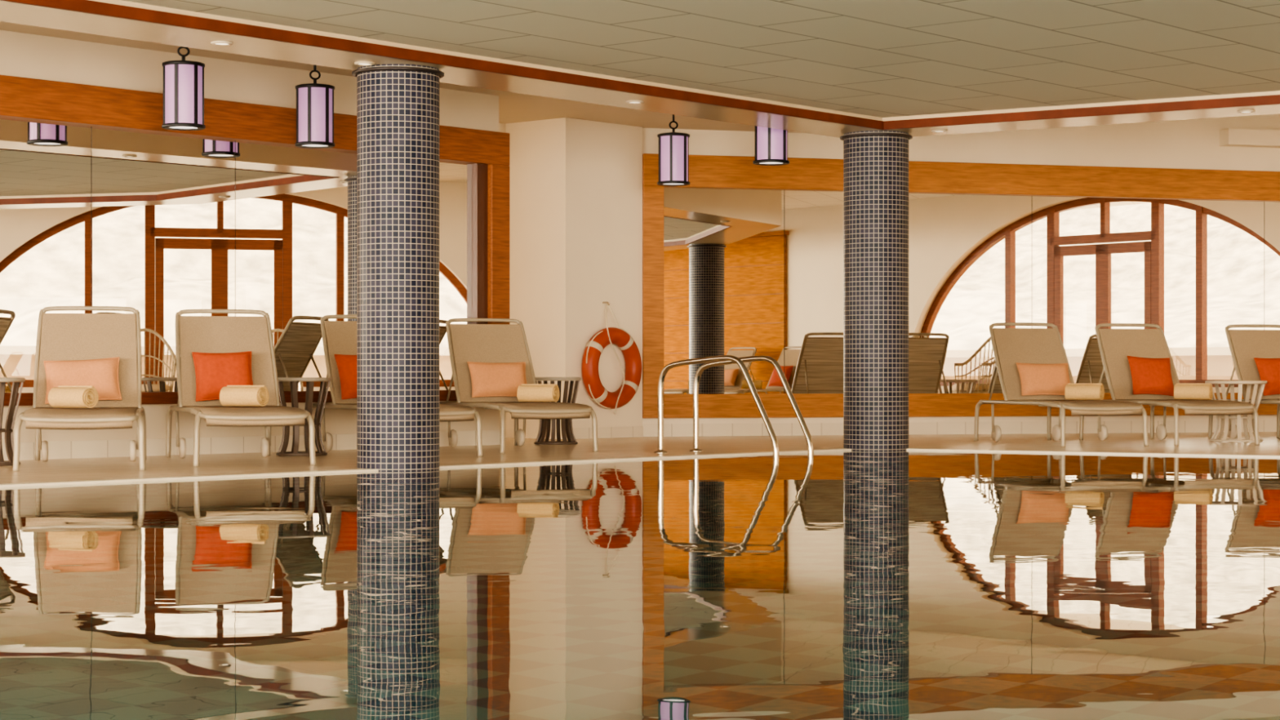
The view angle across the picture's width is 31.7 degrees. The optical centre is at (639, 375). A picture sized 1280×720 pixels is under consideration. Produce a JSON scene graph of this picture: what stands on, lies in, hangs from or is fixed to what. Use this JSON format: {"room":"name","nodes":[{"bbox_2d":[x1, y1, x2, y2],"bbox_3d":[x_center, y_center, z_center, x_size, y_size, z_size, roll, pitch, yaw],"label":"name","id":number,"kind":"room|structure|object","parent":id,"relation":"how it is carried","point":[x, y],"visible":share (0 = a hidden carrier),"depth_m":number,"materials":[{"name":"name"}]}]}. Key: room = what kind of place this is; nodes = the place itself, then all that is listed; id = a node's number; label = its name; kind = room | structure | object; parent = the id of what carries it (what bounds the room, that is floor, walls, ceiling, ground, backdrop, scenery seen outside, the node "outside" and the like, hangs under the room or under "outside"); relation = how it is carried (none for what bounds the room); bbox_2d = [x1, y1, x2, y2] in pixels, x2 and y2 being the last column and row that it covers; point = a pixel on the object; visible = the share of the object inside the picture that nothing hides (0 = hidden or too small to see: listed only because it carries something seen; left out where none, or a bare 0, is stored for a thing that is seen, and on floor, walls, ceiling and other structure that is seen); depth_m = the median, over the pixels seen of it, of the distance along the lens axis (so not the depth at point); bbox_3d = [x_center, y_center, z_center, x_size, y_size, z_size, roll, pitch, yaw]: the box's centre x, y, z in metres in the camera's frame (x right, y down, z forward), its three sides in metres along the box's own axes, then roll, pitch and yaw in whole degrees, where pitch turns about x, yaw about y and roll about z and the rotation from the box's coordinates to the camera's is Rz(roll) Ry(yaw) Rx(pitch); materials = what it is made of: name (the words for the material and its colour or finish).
{"room":"indoor swimming pool","nodes":[
{"label":"indoor swimming pool","id":0,"kind":"room"},
{"bbox_2d":[0,30,498,442],"bbox_3d":[-5.967,-0.880,13.624,0.441,2.900,14.000,0,0,41],"label":"wall","id":1,"kind":"structure","parent":0,"point":[22,55],"depth_m":16.33,"materials":[{"name":"beige paint"}]},
{"bbox_2d":[1,430,500,460],"bbox_3d":[-5.793,0.510,13.471,0.035,0.120,14.000,0,0,41],"label":"baseboard","id":2,"kind":"structure","parent":1,"relation":"attached to","point":[224,445],"depth_m":16.39,"materials":[{"name":"tile"}]},
{"bbox_2d":[0,75,509,405],"bbox_3d":[-5.588,-0.885,13.623,0.132,2.250,13.500,0,0,41],"label":"wall mirror","id":3,"kind":"object","parent":1,"relation":"attached to","point":[102,204],"visible":0.52,"depth_m":16.36,"materials":[{"name":"clear mirror"}]},
{"bbox_2d":[0,21,803,133],"bbox_3d":[-6.200,-2.355,13.535,15.600,0.050,24.930,0,0,0],"label":"ceiling","id":4,"kind":"structure","parent":0,"point":[513,107],"depth_m":19.36,"materials":[{"name":"brown wood"}]},
{"bbox_2d":[161,46,204,130],"bbox_3d":[-3.100,-2.006,15.300,0.290,0.649,0.290,0,0,-20],"label":"pendant lantern","id":5,"kind":"object","parent":4,"relation":"hanging from","point":[183,80],"visible":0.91,"depth_m":15.20,"materials":[{"name":"purple glass"}]},
{"bbox_2d":[169,126,197,128],"bbox_3d":[-3.100,-1.690,15.300,0.230,0.001,0.230,0,0,-20],"label":"diffuser","id":6,"kind":"object","parent":5,"relation":"attached to","point":[171,127],"depth_m":15.34,"materials":[{"name":"white glass"}]},
{"bbox_2d":[294,64,334,148],"bbox_3d":[-2.380,-2.006,16.500,0.290,0.649,0.290,0,0,-20],"label":"pendant lantern","id":7,"kind":"object","parent":4,"relation":"hanging from","point":[314,101],"visible":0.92,"depth_m":16.40,"materials":[{"name":"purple glass"}]},
{"bbox_2d":[302,144,327,146],"bbox_3d":[-2.380,-1.690,16.500,0.230,0.001,0.230,0,0,-20],"label":"diffuser","id":8,"kind":"object","parent":7,"relation":"attached to","point":[303,145],"depth_m":16.54,"materials":[{"name":"white glass"}]},
{"bbox_2d":[657,114,689,186],"bbox_3d":[0.295,-2.006,19.800,0.290,0.649,0.290,0,0,-20],"label":"pendant lantern","id":9,"kind":"object","parent":4,"relation":"hanging from","point":[673,146],"visible":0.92,"depth_m":19.69,"materials":[{"name":"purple glass"}]},
{"bbox_2d":[752,125,789,165],"bbox_3d":[1.040,-2.006,17.850,0.290,0.649,0.290,0,0,-20],"label":"pendant lantern","id":10,"kind":"object","parent":4,"relation":"hanging from","point":[771,144],"visible":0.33,"depth_m":17.75,"materials":[{"name":"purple glass"}]},
{"bbox_2d":[760,162,782,164],"bbox_3d":[1.040,-1.690,17.850,0.230,0.001,0.230,0,0,-20],"label":"diffuser","id":11,"kind":"object","parent":10,"relation":"attached to","point":[761,162],"depth_m":17.90,"materials":[{"name":"white glass"}]},
{"bbox_2d":[498,123,505,430],"bbox_3d":[-1.864,-0.880,20.363,0.349,2.900,2.001,0,0,42],"label":"wall","id":12,"kind":"structure","parent":0,"point":[501,126],"depth_m":20.74,"materials":[{"name":"beige paint"}]},
{"bbox_2d":[505,117,642,439],"bbox_3d":[-0.535,-0.880,21.150,0.918,2.900,1.456,0,0,41],"label":"wall pillar","id":13,"kind":"structure","parent":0,"point":[575,185],"depth_m":20.58,"materials":[{"name":"white paint"}]},
{"bbox_2d":[565,426,643,439],"bbox_3d":[-0.324,0.520,20.691,0.023,0.100,1.045,0,0,41],"label":"baseboard","id":14,"kind":"structure","parent":13,"relation":"attached to","point":[631,431],"depth_m":20.73,"materials":[{"name":"tile"}]},
{"bbox_2d":[582,301,641,413],"bbox_3d":[-0.255,-0.167,20.640,0.183,1.031,0.746,0,0,41],"label":"life ring","id":15,"kind":"object","parent":13,"relation":"hanging from","point":[620,337],"visible":1,"depth_m":20.56,"materials":[{"name":"orange plastic"}]},
{"bbox_2d":[0,0,1279,137],"bbox_3d":[-2.664,-2.305,7.074,19.928,0.810,22.148,0,0,0],"label":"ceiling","id":16,"kind":"structure","parent":0,"point":[10,12],"depth_m":14.77,"materials":[{"name":"white paint"}]},
{"bbox_2d":[210,40,232,45],"bbox_3d":[-2.382,-1.894,12.833,0.124,0.012,0.124,0,0,0],"label":"recessed light","id":17,"kind":"object","parent":16,"relation":"in","point":[214,42],"visible":1,"depth_m":12.80,"materials":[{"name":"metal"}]},
{"bbox_2d":[354,61,374,66],"bbox_3d":[-1.671,-1.894,13.667,0.124,0.012,0.124,0,0,0],"label":"recessed light","id":18,"kind":"object","parent":16,"relation":"in","point":[358,63],"visible":1,"depth_m":13.64,"materials":[{"name":"metal"}]},
{"bbox_2d":[625,100,643,103],"bbox_3d":[-0.037,-1.894,15.586,0.124,0.012,0.124,0,0,0],"label":"recessed light","id":19,"kind":"object","parent":16,"relation":"in","point":[627,101],"visible":1,"depth_m":15.55,"materials":[{"name":"metal"}]},
{"bbox_2d":[0,0,1279,129],"bbox_3d":[-2.736,-1.928,6.681,18.872,0.064,21.362,0,0,0],"label":"trim","id":20,"kind":"structure","parent":16,"relation":"attached to","point":[89,6],"depth_m":14.69,"materials":[{"name":"red wood"}]},
{"bbox_2d":[931,129,947,132],"bbox_3d":[2.317,-1.894,17.433,0.124,0.012,0.124,0,0,0],"label":"recessed light","id":21,"kind":"object","parent":16,"relation":"in","point":[932,131],"visible":1,"depth_m":17.39,"materials":[{"name":"metal"}]},
{"bbox_2d":[1237,110,1255,113],"bbox_3d":[4.345,-1.894,16.146,0.124,0.012,0.124,0,0,0],"label":"recessed light","id":22,"kind":"object","parent":16,"relation":"in","point":[1238,111],"visible":1,"depth_m":16.12,"materials":[{"name":"metal"}]},
{"bbox_2d":[0,431,1279,484],"bbox_3d":[0.000,0.670,11.000,28.000,0.200,30.000,0,0,0],"label":"floor","id":23,"kind":"structure","parent":0,"point":[156,466],"depth_m":16.93,"materials":[{"name":"tile"}]},
{"bbox_2d":[0,377,25,466],"bbox_3d":[-4.120,0.288,14.300,0.420,0.556,0.420,0,0,-11],"label":"side table","id":24,"kind":"object","parent":23,"relation":"on","point":[8,430],"visible":0.83,"depth_m":14.27,"materials":[{"name":"brown wood"}]},
{"bbox_2d":[12,306,146,471],"bbox_3d":[-3.538,0.052,14.371,0.777,1.039,1.836,0,0,-12],"label":"sun lounger","id":25,"kind":"object","parent":23,"relation":"on","point":[60,336],"visible":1,"depth_m":14.85,"materials":[{"name":"beige metal"}]},
{"bbox_2d":[48,386,98,408],"bbox_3d":[-3.563,0.131,14.155,0.308,0.137,0.135,0,0,30],"label":"rolled towel","id":26,"kind":"object","parent":25,"relation":"on","point":[76,397],"visible":1,"depth_m":14.10,"materials":[{"name":"beige fabric"}]},
{"bbox_2d":[43,356,121,404],"bbox_3d":[-3.629,0.028,14.669,0.500,0.308,0.190,0,0,-13],"label":"cushion","id":27,"kind":"object","parent":25,"relation":"on","point":[102,374],"visible":0.76,"depth_m":14.63,"materials":[{"name":"pink fabric"}]},
{"bbox_2d":[165,309,315,466],"bbox_3d":[-2.706,0.052,15.096,0.777,1.039,1.836,0,0,-18],"label":"sun lounger","id":28,"kind":"object","parent":23,"relation":"on","point":[199,334],"visible":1,"depth_m":15.55,"materials":[{"name":"beige fabric"}]},
{"bbox_2d":[191,351,253,401],"bbox_3d":[-2.840,0.001,15.378,0.412,0.344,0.203,0,0,-18],"label":"cushion","id":29,"kind":"object","parent":28,"relation":"on","point":[214,371],"visible":0.8,"depth_m":15.32,"materials":[{"name":"orange fabric"}]},
{"bbox_2d":[219,385,269,406],"bbox_3d":[-2.621,0.131,14.906,0.308,0.137,0.135,0,0,24],"label":"rolled towel","id":30,"kind":"object","parent":28,"relation":"on","point":[230,395],"visible":1,"depth_m":14.86,"materials":[{"name":"beige fabric"}]},
{"bbox_2d":[275,377,331,455],"bbox_3d":[-2.420,0.288,16.120,0.420,0.556,0.420,0,0,-11],"label":"side table","id":31,"kind":"object","parent":23,"relation":"on","point":[293,385],"visible":0.72,"depth_m":16.02,"materials":[{"name":"brown wood"}]},
{"bbox_2d":[311,314,483,456],"bbox_3d":[-1.832,0.052,16.553,0.777,1.039,1.836,0,0,-25],"label":"sun lounger","id":32,"kind":"object","parent":23,"relation":"on","point":[339,337],"visible":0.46,"depth_m":16.88,"materials":[{"name":"beige fabric"}]},
{"bbox_2d":[333,354,356,399],"bbox_3d":[-2.056,0.001,16.790,0.415,0.347,0.203,0,0,-26],"label":"cushion","id":33,"kind":"object","parent":32,"relation":"on","point":[346,364],"visible":0.43,"depth_m":16.69,"materials":[{"name":"orange fabric"}]},
{"bbox_2d":[439,318,598,453],"bbox_3d":[-0.998,0.052,17.543,0.777,1.039,1.836,0,0,-22],"label":"sun lounger","id":34,"kind":"object","parent":23,"relation":"on","point":[477,343],"visible":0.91,"depth_m":17.96,"materials":[{"name":"beige fabric"}]},
{"bbox_2d":[467,361,526,397],"bbox_3d":[-1.116,0.028,17.829,0.485,0.284,0.190,0,0,-22],"label":"cushion","id":35,"kind":"object","parent":34,"relation":"on","point":[488,379],"visible":0.91,"depth_m":17.76,"materials":[{"name":"pink fabric"}]},
{"bbox_2d":[516,383,559,401],"bbox_3d":[-0.788,0.131,17.405,0.308,0.137,0.135,0,0,20],"label":"rolled towel","id":36,"kind":"object","parent":34,"relation":"on","point":[526,392],"visible":1,"depth_m":17.36,"materials":[{"name":"beige fabric"}]},
{"bbox_2d":[533,377,581,444],"bbox_3d":[-0.700,0.288,18.750,0.420,0.556,0.420,0,0,-11],"label":"side table","id":37,"kind":"object","parent":23,"relation":"on","point":[566,428],"visible":0.62,"depth_m":18.68,"materials":[{"name":"brown wood"}]},
{"bbox_2d":[0,448,1279,719],"bbox_3d":[-2.689,1.244,6.936,19.558,1.353,21.873,0,0,0],"label":"swimming pool","id":38,"kind":"object","parent":23,"relation":"in","point":[842,584],"visible":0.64,"depth_m":6.23,"materials":[{"name":"clear liquid"}]},
{"bbox_2d":[351,64,444,471],"bbox_3d":[-1.500,0.005,13.980,0.570,3.810,0.570,0,0,-17],"label":"column","id":39,"kind":"structure","parent":38,"relation":"on","point":[397,105],"depth_m":13.76,"materials":[{"name":"grey tile"}]},
{"bbox_2d":[840,130,912,450],"bbox_3d":[1.855,0.005,17.700,0.570,3.810,0.570,0,0,-17],"label":"column","id":40,"kind":"structure","parent":38,"relation":"on","point":[876,162],"depth_m":17.48,"materials":[{"name":"grey tile"}]},
{"bbox_2d":[653,355,778,457],"bbox_3d":[0.677,0.660,16.517,1.160,1.621,0.470,0,0,40],"label":"pool handrail","id":41,"kind":"object","parent":23,"relation":"attached to","point":[721,357],"visible":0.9,"depth_m":16.39,"materials":[{"name":"metal"}]},
{"bbox_2d":[689,355,813,456],"bbox_3d":[0.821,0.660,16.700,1.141,1.621,0.100,0,0,40],"label":"pool handrail","id":42,"kind":"object","parent":23,"relation":"attached to","point":[751,358],"visible":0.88,"depth_m":16.66,"materials":[{"name":"metal"}]},
{"bbox_2d":[973,322,1148,447],"bbox_3d":[3.525,0.052,19.008,0.777,1.039,1.836,0,0,-15],"label":"sun lounger","id":43,"kind":"object","parent":23,"relation":"on","point":[1011,346],"visible":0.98,"depth_m":19.47,"materials":[{"name":"beige fabric"}]},
{"bbox_2d":[1015,362,1070,395],"bbox_3d":[3.473,0.028,19.314,0.489,0.286,0.188,0,0,-16],"label":"cushion","id":44,"kind":"object","parent":43,"relation":"on","point":[1035,379],"visible":0.9,"depth_m":19.25,"materials":[{"name":"pink fabric"}]},
{"bbox_2d":[1064,383,1104,399],"bbox_3d":[3.717,0.131,18.846,0.308,0.137,0.135,0,0,27],"label":"rolled towel","id":45,"kind":"object","parent":43,"relation":"on","point":[1073,391],"visible":1,"depth_m":18.80,"materials":[{"name":"beige fabric"}]},
{"bbox_2d":[1079,323,1259,445],"bbox_3d":[4.505,0.052,19.298,0.777,1.039,1.836,0,0,-15],"label":"sun lounger","id":46,"kind":"object","parent":23,"relation":"on","point":[1115,345],"visible":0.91,"depth_m":19.72,"materials":[{"name":"beige fabric"}]},
{"bbox_2d":[1127,355,1173,395],"bbox_3d":[4.452,0.001,19.605,0.416,0.355,0.205,0,0,-12],"label":"cushion","id":47,"kind":"object","parent":46,"relation":"on","point":[1148,375],"visible":0.97,"depth_m":19.54,"materials":[{"name":"orange fabric"}]},
{"bbox_2d":[1173,383,1213,399],"bbox_3d":[4.697,0.131,19.136,0.308,0.137,0.135,0,0,27],"label":"rolled towel","id":48,"kind":"object","parent":46,"relation":"on","point":[1181,391],"visible":1,"depth_m":19.09,"materials":[{"name":"beige fabric"}]},
{"bbox_2d":[1204,380,1266,442],"bbox_3d":[5.160,0.303,19.500,0.520,0.526,0.520,0,0,-11],"label":"side table","id":49,"kind":"object","parent":23,"relation":"on","point":[1250,420],"visible":0.78,"depth_m":19.39,"materials":[{"name":"wood"}]},
{"bbox_2d":[1208,324,1279,439],"bbox_3d":[5.745,0.052,19.658,0.777,1.039,1.836,0,0,-15],"label":"sun lounger","id":50,"kind":"object","parent":23,"relation":"on","point":[1245,345],"visible":0.62,"depth_m":20.17,"materials":[{"name":"beige fabric"}]},
{"bbox_2d":[1253,357,1279,395],"bbox_3d":[5.663,0.001,19.957,0.414,0.347,0.204,0,0,-16],"label":"cushion","id":51,"kind":"object","parent":50,"relation":"on","point":[1268,369],"visible":0.91,"depth_m":19.89,"materials":[{"name":"orange fabric"}]},
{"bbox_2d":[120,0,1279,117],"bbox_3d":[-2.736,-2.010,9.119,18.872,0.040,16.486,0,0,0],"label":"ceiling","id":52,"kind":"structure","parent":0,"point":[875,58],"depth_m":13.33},
{"bbox_2d":[642,113,1279,423],"bbox_3d":[6.544,-1.055,23.199,14.300,3.250,0.340,0,0,-16],"label":"wall","id":53,"kind":"structure","parent":0,"point":[1187,144],"depth_m":22.36,"materials":[{"name":"white paint"}]},
{"bbox_2d":[642,420,1276,436],"bbox_3d":[6.257,0.510,22.932,13.000,0.120,0.030,0,0,-16],"label":"baseboard","id":54,"kind":"structure","parent":53,"relation":"attached to","point":[1184,426],"depth_m":21.99,"materials":[{"name":"tile"}]},
{"bbox_2d":[642,153,1279,417],"bbox_3d":[4.827,-0.843,22.478,10.000,2.475,0.104,0,0,-16],"label":"wall mirror","id":55,"kind":"object","parent":53,"relation":"attached to","point":[745,258],"visible":0.79,"depth_m":21.97,"materials":[{"name":"clear mirror"}]},
{"bbox_2d":[1219,128,1279,147],"bbox_3d":[8.490,-2.410,23.487,5.400,0.160,0.180,0,0,-16],"label":"trim","id":56,"kind":"structure","parent":53,"relation":"attached to","point":[1229,136],"depth_m":22.74,"materials":[{"name":"white paint"}]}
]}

